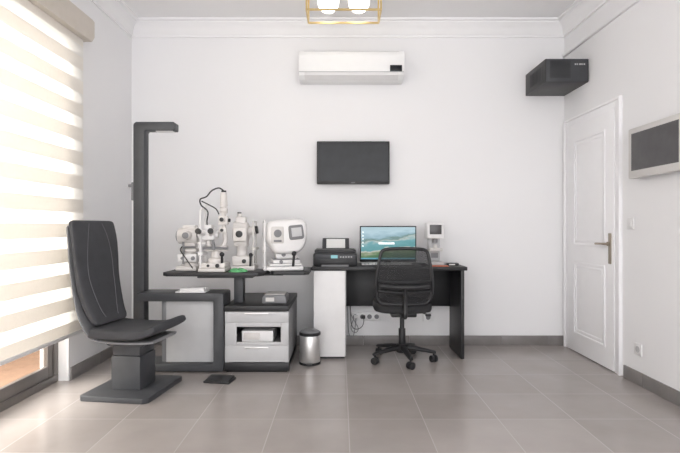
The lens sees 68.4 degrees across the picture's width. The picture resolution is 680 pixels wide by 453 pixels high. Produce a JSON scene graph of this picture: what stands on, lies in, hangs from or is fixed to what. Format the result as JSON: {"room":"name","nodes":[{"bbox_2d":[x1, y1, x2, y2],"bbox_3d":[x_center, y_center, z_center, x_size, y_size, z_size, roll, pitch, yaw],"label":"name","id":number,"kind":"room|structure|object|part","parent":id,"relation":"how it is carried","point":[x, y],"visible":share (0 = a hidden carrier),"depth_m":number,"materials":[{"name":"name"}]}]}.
{"room":"examination room","nodes":[
{"label":"examination room","id":0,"kind":"room"},
{"bbox_2d":[40,0,131,380],"bbox_3d":[-2.000,-0.393,1.679,0.200,2.945,5.757,0,0,0],"label":"wall","id":1,"kind":"structure","parent":0,"point":[107,60],"depth_m":4.07,"materials":[{"name":"paint"}]},
{"bbox_2d":[0,343,57,411],"bbox_3d":[-2.010,-0.120,2.350,0.080,2.400,2.300,0,0,0],"label":"window","id":2,"kind":"structure","parent":1,"relation":"in","point":[20,389],"depth_m":3.23,"materials":[{"name":"metal"}]},
{"bbox_2d":[0,0,94,365],"bbox_3d":[-1.841,-0.371,2.370,0.117,2.258,2.520,0,0,0],"label":"zebra blind","id":3,"kind":"object","parent":1,"relation":"attached to","point":[41,41],"visible":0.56,"depth_m":3.08,"materials":[{"name":"beige fabric"}]},
{"bbox_3d":[-1.849,0.746,2.375,0.018,0.024,2.450,0,0,0],"label":"rail","id":4,"kind":"part","parent":3,"relation":"part of","materials":[{"name":"white plastic"}]},
{"bbox_2d":[70,346,112,379],"bbox_3d":[-1.894,1.036,4.032,0.012,0.088,1.023,0,0,0],"label":"baseboard","id":5,"kind":"structure","parent":1,"relation":"attached to","point":[89,363],"depth_m":3.78,"materials":[{"name":"tile"}]},
{"bbox_2d":[90,0,137,37],"bbox_3d":[-1.847,-1.792,1.679,0.105,0.145,5.757,0,0,0],"label":"trim","id":6,"kind":"structure","parent":1,"relation":"attached to","point":[117,11],"depth_m":4.21,"materials":[{"name":"paint"}]},
{"bbox_2d":[0,345,679,452],"bbox_3d":[0.048,1.140,1.778,4.395,0.120,5.957,0,0,0],"label":"floor","id":7,"kind":"structure","parent":0,"point":[496,398],"depth_m":2.95,"materials":[{"name":"tile"}]},
{"bbox_2d":[66,220,185,403],"bbox_3d":[-1.398,0.520,3.305,0.612,1.120,0.490,0,0,8],"label":"chair","id":8,"kind":"object","parent":7,"relation":"on","point":[92,246],"visible":1,"depth_m":3.20,"materials":[{"name":"grey metal"}]},
{"bbox_2d":[69,220,126,325],"bbox_3d":[-1.589,0.298,3.332,0.176,0.675,0.461,0,0,8],"label":"backrest cushion","id":9,"kind":"object","parent":8,"relation":"on","point":[93,245],"depth_m":3.25,"materials":[{"name":"grey leather"}]},
{"bbox_3d":[-1.360,1.063,3.300,0.450,0.034,0.490,0,0,8],"label":"plate","id":10,"kind":"part","parent":8,"relation":"part of","materials":[{"name":"grey metal"}]},
{"bbox_2d":[88,315,185,340],"bbox_3d":[-1.330,0.662,3.296,0.473,0.106,0.442,0,0,8],"label":"seat cushion","id":11,"kind":"object","parent":8,"relation":"on","point":[112,327],"depth_m":3.17,"materials":[{"name":"grey leather"}]},
{"bbox_2d":[128,122,229,370],"bbox_3d":[-1.242,0.142,3.800,0.769,1.876,0.240,0,0,0],"label":"stand","id":12,"kind":"object","parent":7,"relation":"on","point":[198,344],"visible":0.85,"depth_m":3.74,"materials":[{"name":"grey metal"}]},
{"bbox_3d":[-1.318,0.783,3.822,0.034,0.461,0.155,0,0,0],"label":"rail","id":13,"kind":"part","parent":12,"relation":"part of","materials":[{"name":"grey plastic"}]},
{"bbox_2d":[156,131,174,132],"bbox_3d":[-1.345,-0.729,3.845,0.130,0.006,0.050,0,0,0],"label":"diffuser","id":14,"kind":"object","parent":12,"relation":"attached to","point":[156,131],"depth_m":3.85,"materials":[{"name":"white plastic"}]},
{"bbox_3d":[-1.179,0.780,3.800,0.642,0.576,0.240,0,0,0],"label":"frame","id":15,"kind":"part","parent":12,"relation":"part of","materials":[{"name":"grey metal"}]},
{"bbox_3d":[-1.117,0.783,3.820,0.366,0.461,0.160,0,0,0],"label":"panel","id":16,"kind":"part","parent":12,"relation":"part of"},
{"bbox_2d":[175,287,209,292],"bbox_3d":[-1.107,0.474,3.760,0.225,0.033,0.120,0,0,0],"label":"tray","id":17,"kind":"object","parent":12,"relation":"on","point":[184,289],"visible":1,"depth_m":3.71,"materials":[{"name":"white plastic"}]},
{"bbox_2d":[203,374,235,383],"bbox_3d":[-0.839,1.065,3.495,0.190,0.030,0.130,0,0,10],"label":"foot pedal","id":18,"kind":"object","parent":7,"relation":"on","point":[213,378],"visible":1,"depth_m":3.46,"materials":[{"name":"black plastic"}]},
{"bbox_2d":[224,293,296,371],"bbox_3d":[-0.617,0.833,4.052,0.477,0.495,0.736,0,0,0],"label":"base cabinet","id":19,"kind":"object","parent":7,"relation":"on","point":[277,355],"visible":0.95,"depth_m":3.69,"materials":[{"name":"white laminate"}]},
{"bbox_2d":[163,267,311,302],"bbox_3d":[-0.772,0.461,3.925,1.075,0.246,0.550,0,0,0],"label":"table","id":20,"kind":"object","parent":19,"relation":"on","point":[239,277],"visible":0.79,"depth_m":3.76,"materials":[{"name":"black laminate"}]},
{"bbox_2d":[175,225,201,270],"bbox_3d":[-1.181,0.164,3.878,0.175,0.348,0.224,0,0,0],"label":"ophthalmometer","id":21,"kind":"object","parent":20,"relation":"on","point":[186,236],"visible":0.93,"depth_m":3.83,"materials":[{"name":"white plastic"}]},
{"bbox_3d":[-1.168,0.068,3.773,0.047,0.047,0.014,0,0,0],"label":"knob","id":22,"kind":"part","parent":21,"relation":"part of","materials":[{"name":"grey plastic"}]},
{"bbox_2d":[195,187,230,271],"bbox_3d":[-0.965,0.019,3.796,0.250,0.637,0.268,0,0,0],"label":"lamp","id":23,"kind":"object","parent":20,"relation":"on","point":[216,262],"visible":0.99,"depth_m":3.77,"materials":[{"name":"white plastic"}]},
{"bbox_3d":[-1.039,0.069,3.809,0.071,0.498,0.162,0,0,0],"label":"chin rest frame","id":24,"kind":"part","parent":23,"relation":"part of","materials":[{"name":"white plastic"}]},
{"bbox_2d":[229,268,247,271],"bbox_3d":[-0.758,0.322,3.715,0.146,0.030,0.084,0,0,0],"label":"cleaning cloth","id":25,"kind":"object","parent":20,"relation":"on","point":[232,269],"visible":1,"depth_m":3.70,"materials":[{"name":"green fabric"}]},
{"bbox_2d":[231,212,258,270],"bbox_3d":[-0.740,0.113,3.917,0.199,0.450,0.225,0,0,0],"label":"keratometer","id":26,"kind":"object","parent":20,"relation":"on","point":[241,230],"visible":0.99,"depth_m":3.86,"materials":[{"name":"white plastic"}]},
{"bbox_3d":[-0.770,0.058,3.813,0.051,0.051,0.016,0,0,0],"label":"knob","id":27,"kind":"part","parent":26,"relation":"part of","materials":[{"name":"black plastic"}]},
{"bbox_3d":[-0.667,0.132,3.930,0.035,0.353,0.152,0,0,0],"label":"chin rest frame","id":28,"kind":"part","parent":26,"relation":"part of","materials":[{"name":"silver metal"}]},
{"bbox_2d":[262,219,306,270],"bbox_3d":[-0.440,0.139,3.950,0.346,0.399,0.299,0,0,-12],"label":"autorefractor","id":29,"kind":"object","parent":20,"relation":"on","point":[285,238],"visible":1,"depth_m":3.83,"materials":[{"name":"white plastic"}]},
{"bbox_3d":[-0.617,0.895,3.688,0.177,0.010,0.008,0,0,0],"label":"drawer handle","id":30,"kind":"part","parent":19,"relation":"part of","materials":[{"name":"metal"}]},
{"bbox_3d":[-0.616,0.795,3.703,0.471,0.170,0.018,0,0,0],"label":"niche frame","id":31,"kind":"part","parent":19,"relation":"part of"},
{"bbox_3d":[-0.616,0.941,3.702,0.471,0.122,0.020,0,0,0],"label":"drawer","id":32,"kind":"part","parent":19,"relation":"part of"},
{"bbox_3d":[-0.616,0.670,3.702,0.471,0.080,0.020,0,0,0],"label":"drawer","id":33,"kind":"part","parent":19,"relation":"part of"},
{"bbox_2d":[242,327,276,341],"bbox_3d":[-0.618,0.825,3.842,0.235,0.089,0.215,0,0,0],"label":"box","id":34,"kind":"object","parent":19,"relation":"in","point":[249,334],"visible":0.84,"depth_m":3.74,"materials":[{"name":"white plastic"}]},
{"bbox_2d":[262,291,288,302],"bbox_3d":[-0.500,0.551,3.909,0.180,0.066,0.223,0,0,0],"label":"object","id":35,"kind":"object","parent":19,"relation":"on","point":[270,296],"visible":1,"depth_m":3.80,"materials":[{"name":"grey plastic"}]},
{"bbox_3d":[-0.532,0.555,3.799,0.065,0.030,0.003,0,0,0],"label":"button panel","id":36,"kind":"part","parent":35,"relation":"part of","materials":[{"name":"silver metal"}]},
{"bbox_3d":[-0.500,0.521,3.910,0.150,0.006,0.180,0,0,0],"label":"device lid","id":37,"kind":"part","parent":35,"relation":"part of","materials":[{"name":"silver metal"}]},
{"bbox_2d":[299,328,320,365],"bbox_3d":[-0.238,0.945,3.933,0.170,0.271,0.205,0,0,0],"label":"pedal bin","id":38,"kind":"object","parent":7,"relation":"on","point":[309,337],"visible":1,"depth_m":3.88,"materials":[{"name":"metal"}]},
{"bbox_3d":[-0.238,0.820,3.950,0.156,0.021,0.156,0,0,0],"label":"lid","id":39,"kind":"part","parent":38,"relation":"part of","materials":[{"name":"grey plastic"}]},
{"bbox_2d":[312,263,466,358],"bbox_3d":[0.403,0.704,4.295,1.265,0.752,0.470,0,0,0],"label":"office desk","id":40,"kind":"object","parent":7,"relation":"on","point":[335,288],"visible":0.76,"depth_m":4.07,"materials":[{"name":"black laminate"}]},
{"bbox_3d":[-0.086,0.711,4.077,0.256,0.699,0.017,0,0,0],"label":"cabinet door","id":41,"kind":"part","parent":40,"relation":"part of","materials":[{"name":"white plastic"}]},
{"bbox_2d":[313,238,356,266],"bbox_3d":[-0.040,0.215,4.260,0.364,0.225,0.379,0,0,0],"label":"printer","id":42,"kind":"object","parent":40,"relation":"on","point":[334,252],"visible":1,"depth_m":4.12,"materials":[{"name":"black plastic"}]},
{"bbox_2d":[321,265,348,266],"bbox_3d":[-0.040,0.321,4.100,0.224,0.013,0.060,0,0,0],"label":"tray","id":43,"kind":"object","parent":42,"relation":"on","point":[321,265],"depth_m":4.07,"materials":[{"name":"grey plastic"}]},
{"bbox_3d":[-0.040,0.242,4.133,0.324,0.051,0.034,0,0,0],"label":"control panel","id":44,"kind":"part","parent":42,"relation":"part of","materials":[{"name":"grey metal"}]},
{"bbox_3d":[-0.040,0.208,4.290,0.344,0.030,0.260,0,0,0],"label":"scanner lid","id":45,"kind":"part","parent":42,"relation":"part of","materials":[{"name":"black plastic"}]},
{"bbox_2d":[322,238,348,248],"bbox_3d":[-0.037,0.150,4.410,0.235,0.095,0.078,0,0,0],"label":"tray","id":46,"kind":"object","parent":42,"relation":"on","point":[327,243],"depth_m":4.40,"materials":[{"name":"black plastic"}]},
{"bbox_2d":[347,306,364,337],"bbox_3d":[0.145,0.764,4.514,0.166,0.469,0.040,0,0,0],"label":"cables","id":47,"kind":"object","parent":40,"relation":"hanging from","point":[355,316],"visible":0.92,"depth_m":4.50,"materials":[{"name":"black plastic"}]},
{"bbox_2d":[360,262,410,265],"bbox_3d":[0.385,0.315,4.170,0.430,0.026,0.140,0,0,0],"label":"keyboard","id":48,"kind":"object","parent":40,"relation":"on","point":[361,263],"visible":0.58,"depth_m":4.14,"materials":[{"name":"white plastic"}]},
{"bbox_2d":[360,226,415,262],"bbox_3d":[0.417,0.162,4.380,0.490,0.333,0.160,0,0,0],"label":"computer monitor","id":49,"kind":"object","parent":40,"relation":"on","point":[373,239],"visible":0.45,"depth_m":4.33,"materials":[{"name":"black plastic"}]},
{"bbox_3d":[0.515,0.534,4.469,0.940,0.352,0.018,0,0,0],"label":"modesty panel","id":50,"kind":"part","parent":40,"relation":"part of","materials":[{"name":"black laminate"}]},
{"bbox_2d":[424,223,443,264],"bbox_3d":[0.810,0.147,4.290,0.140,0.362,0.220,0,0,0],"label":"lensmeter","id":51,"kind":"object","parent":40,"relation":"on","point":[433,232],"visible":0.92,"depth_m":4.24,"materials":[{"name":"white plastic"}]},
{"bbox_3d":[0.810,0.248,4.287,0.060,0.040,0.010,0,0,0],"label":"label plate","id":52,"kind":"part","parent":51,"relation":"part of","materials":[{"name":"grey plastic"}]},
{"bbox_2d":[432,265,448,266],"bbox_3d":[0.820,0.325,4.128,0.140,0.006,0.075,0,0,0],"label":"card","id":53,"kind":"object","parent":40,"relation":"on","point":[432,265],"visible":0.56,"depth_m":4.09,"materials":[{"name":"red paper"}]},
{"bbox_2d":[446,263,458,265],"bbox_3d":[0.948,0.317,4.205,0.095,0.022,0.070,0,0,0],"label":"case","id":54,"kind":"object","parent":40,"relation":"on","point":[448,264],"visible":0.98,"depth_m":4.18,"materials":[{"name":"black plastic"}]},
{"bbox_3d":[0.999,0.719,4.285,0.027,0.722,0.430,0,0,0],"label":"panel","id":55,"kind":"part","parent":40,"relation":"part of","materials":[{"name":"black laminate"}]},
{"bbox_2d":[371,247,437,369],"bbox_3d":[0.510,0.617,3.998,0.540,0.926,0.562,0,0,0],"label":"office chair","id":56,"kind":"object","parent":7,"relation":"on","point":[405,306],"visible":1,"depth_m":3.78,"materials":[{"name":"black plastic"}]},
{"bbox_3d":[0.495,0.629,4.030,0.460,0.082,0.450,0,0,0],"label":"seat","id":57,"kind":"part","parent":56,"relation":"part of","materials":[{"name":"fabric"}]},
{"bbox_3d":[0.488,0.379,3.794,0.452,0.450,0.069,0,0,0],"label":"backrest frame","id":58,"kind":"part","parent":56,"relation":"part of","materials":[{"name":"black plastic"}]},
{"bbox_3d":[0.488,0.379,3.781,0.428,0.419,0.068,0,0,0],"label":"backrest","id":59,"kind":"part","parent":56,"relation":"part of","materials":[{"name":"black fabric"}]},
{"bbox_2d":[132,38,563,344],"bbox_3d":[0.072,-0.393,4.657,4.345,2.945,0.200,0,0,0],"label":"wall","id":60,"kind":"structure","parent":0,"point":[477,156],"depth_m":4.56,"materials":[{"name":"paint"}]},
{"bbox_2d":[132,17,563,37],"bbox_3d":[0.072,-1.792,4.505,3.945,0.145,0.105,0,0,0],"label":"trim","id":61,"kind":"structure","parent":60,"relation":"attached to","point":[145,27],"depth_m":4.52,"materials":[{"name":"paint"}]},
{"bbox_2d":[299,51,403,84],"bbox_3d":[0.100,-1.419,4.452,0.920,0.254,0.214,0,0,0],"label":"air conditioner","id":62,"kind":"object","parent":60,"relation":"attached to","point":[315,67],"visible":1,"depth_m":4.36,"materials":[{"name":"white plastic"}]},
{"bbox_2d":[317,141,389,183],"bbox_3d":[0.118,-0.573,4.518,0.653,0.385,0.077,0,0,0],"label":"television","id":63,"kind":"object","parent":60,"relation":"attached to","point":[338,162],"visible":1,"depth_m":4.48,"materials":[{"name":"black plastic"}]},
{"bbox_2d":[154,335,562,344],"bbox_3d":[0.072,1.036,4.551,3.919,0.088,0.012,0,0,0],"label":"baseboard","id":64,"kind":"structure","parent":60,"relation":"attached to","point":[356,339],"depth_m":4.54,"materials":[{"name":"tile"}]},
{"bbox_2d":[352,312,379,319],"bbox_3d":[0.236,0.811,4.545,0.245,0.063,0.024,0,0,0],"label":"wall socket","id":65,"kind":"object","parent":60,"relation":"attached to","point":[368,315],"visible":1,"depth_m":4.53,"materials":[{"name":"white plastic"}]},
{"bbox_2d":[423,313,432,320],"bbox_3d":[0.800,0.825,4.545,0.090,0.070,0.024,0,0,0],"label":"wall socket","id":66,"kind":"object","parent":60,"relation":"attached to","point":[425,318],"visible":0.77,"depth_m":4.54,"materials":[{"name":"white plastic"}]},
{"bbox_2d":[122,0,574,16],"bbox_3d":[0.048,-1.915,1.778,4.395,0.100,5.957,0,0,0],"label":"ceiling","id":67,"kind":"structure","parent":0,"point":[141,8],"depth_m":4.28,"materials":[{"name":"paint"}]},
{"bbox_2d":[306,0,381,23],"bbox_3d":[0.028,-1.723,3.780,0.558,0.284,0.253,0,0,0],"label":"ceiling lamp","id":68,"kind":"object","parent":67,"relation":"attached to","point":[326,6],"visible":1,"depth_m":3.73,"materials":[{"name":"gold metal"}]},
{"bbox_3d":[-0.088,-1.695,3.780,0.160,0.160,0.160,0,0,0],"label":"bulb","id":69,"kind":"part","parent":68,"relation":"part of","materials":[{"name":"white glass"}]},
{"bbox_3d":[0.143,-1.695,3.780,0.160,0.160,0.160,0,0,0],"label":"bulb","id":70,"kind":"part","parent":68,"relation":"part of","materials":[{"name":"white glass"}]},
{"bbox_2d":[564,0,679,390],"bbox_3d":[2.145,-0.393,1.679,0.200,2.945,5.757,0,0,0],"label":"wall","id":71,"kind":"structure","parent":0,"point":[635,57],"depth_m":3.35,"materials":[{"name":"paint"}]},
{"bbox_2d":[526,59,588,95],"bbox_3d":[1.866,-1.284,4.327,0.356,0.192,0.457,0,0,0],"label":"projector","id":72,"kind":"object","parent":71,"relation":"attached to","point":[551,77],"visible":1,"depth_m":4.11,"materials":[{"name":"black plastic"}]},
{"bbox_2d":[530,67,541,87],"bbox_3d":[1.690,-1.284,4.308,0.003,0.112,0.255,0,0,0],"label":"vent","id":73,"kind":"object","parent":72,"relation":"attached to","point":[536,75],"depth_m":4.30,"materials":[{"name":"black plastic"}]},
{"bbox_3d":[1.867,-1.284,4.106,0.346,0.184,0.013,0,0,0],"label":"panel","id":74,"kind":"part","parent":72,"relation":"part of","materials":[{"name":"grey metal"}]},
{"bbox_2d":[558,0,608,37],"bbox_3d":[1.992,-1.792,1.679,0.105,0.145,5.757,0,0,0],"label":"trim","id":75,"kind":"structure","parent":71,"relation":"attached to","point":[578,11],"depth_m":4.21,"materials":[{"name":"paint"}]},
{"bbox_2d":[568,108,614,371],"bbox_3d":[2.002,0.099,4.065,0.086,1.947,0.750,0,0,0],"label":"door","id":76,"kind":"structure","parent":71,"relation":"in","point":[591,142],"depth_m":4.00,"materials":[{"name":"paint"}]},
{"bbox_3d":[1.987,0.130,3.790,0.057,0.032,0.131,0,0,0],"label":"handle","id":77,"kind":"part","parent":76,"relation":"part of","materials":[{"name":"brown metal"}]},
{"bbox_3d":[2.018,0.165,3.739,0.007,0.230,0.038,0,0,0],"label":"handle plate","id":78,"kind":"part","parent":76,"relation":"part of","materials":[{"name":"brown metal"}]},
{"bbox_2d":[564,96,622,375],"bbox_3d":[2.031,0.066,4.065,0.028,2.028,0.896,0,0,0],"label":"trim","id":79,"kind":"structure","parent":71,"relation":"attached to","point":[617,102],"depth_m":3.67,"materials":[{"name":"paint"}]},
{"bbox_2d":[562,0,639,56],"bbox_3d":[2.035,-1.555,2.279,0.020,0.030,4.557,0,0,0],"label":"trim","id":80,"kind":"structure","parent":71,"relation":"attached to","point":[630,4],"depth_m":3.86,"materials":[{"name":"paint"}]},
{"bbox_2d":[627,218,633,228],"bbox_3d":[2.038,-0.020,3.510,0.014,0.080,0.080,0,0,0],"label":"light switch","id":81,"kind":"object","parent":71,"relation":"attached to","point":[630,221],"visible":1,"depth_m":3.50,"materials":[{"name":"white plastic"}]},
{"bbox_2d":[634,342,641,356],"bbox_3d":[2.039,0.840,3.420,0.012,0.080,0.080,0,0,0],"label":"wall socket","id":82,"kind":"object","parent":71,"relation":"attached to","point":[637,347],"visible":1,"depth_m":3.42,"materials":[{"name":"white plastic"}]},
{"bbox_2d":[623,365,679,406],"bbox_3d":[2.039,1.036,1.795,0.012,0.088,3.588,0,0,0],"label":"baseboard","id":83,"kind":"structure","parent":71,"relation":"attached to","point":[660,389],"depth_m":3.25,"materials":[{"name":"tile"}]},
{"bbox_2d":[629,113,679,178],"bbox_3d":[2.007,-0.493,3.152,0.076,0.337,0.535,0,0,0],"label":"monitor","id":84,"kind":"object","parent":71,"relation":"attached to","point":[654,147],"visible":1,"depth_m":3.12,"materials":[{"name":"silver metal"}]},
{"label":"outside","id":85,"kind":"structure","parent":0,"visible":0},
{"bbox_2d":[0,350,39,386],"bbox_3d":[-3.130,1.190,3.100,1.940,0.100,5.800,0,0,0],"label":"floor","id":86,"kind":"structure","parent":85,"point":[16,369],"depth_m":4.01,"materials":[{"name":"tile"}]}
]}

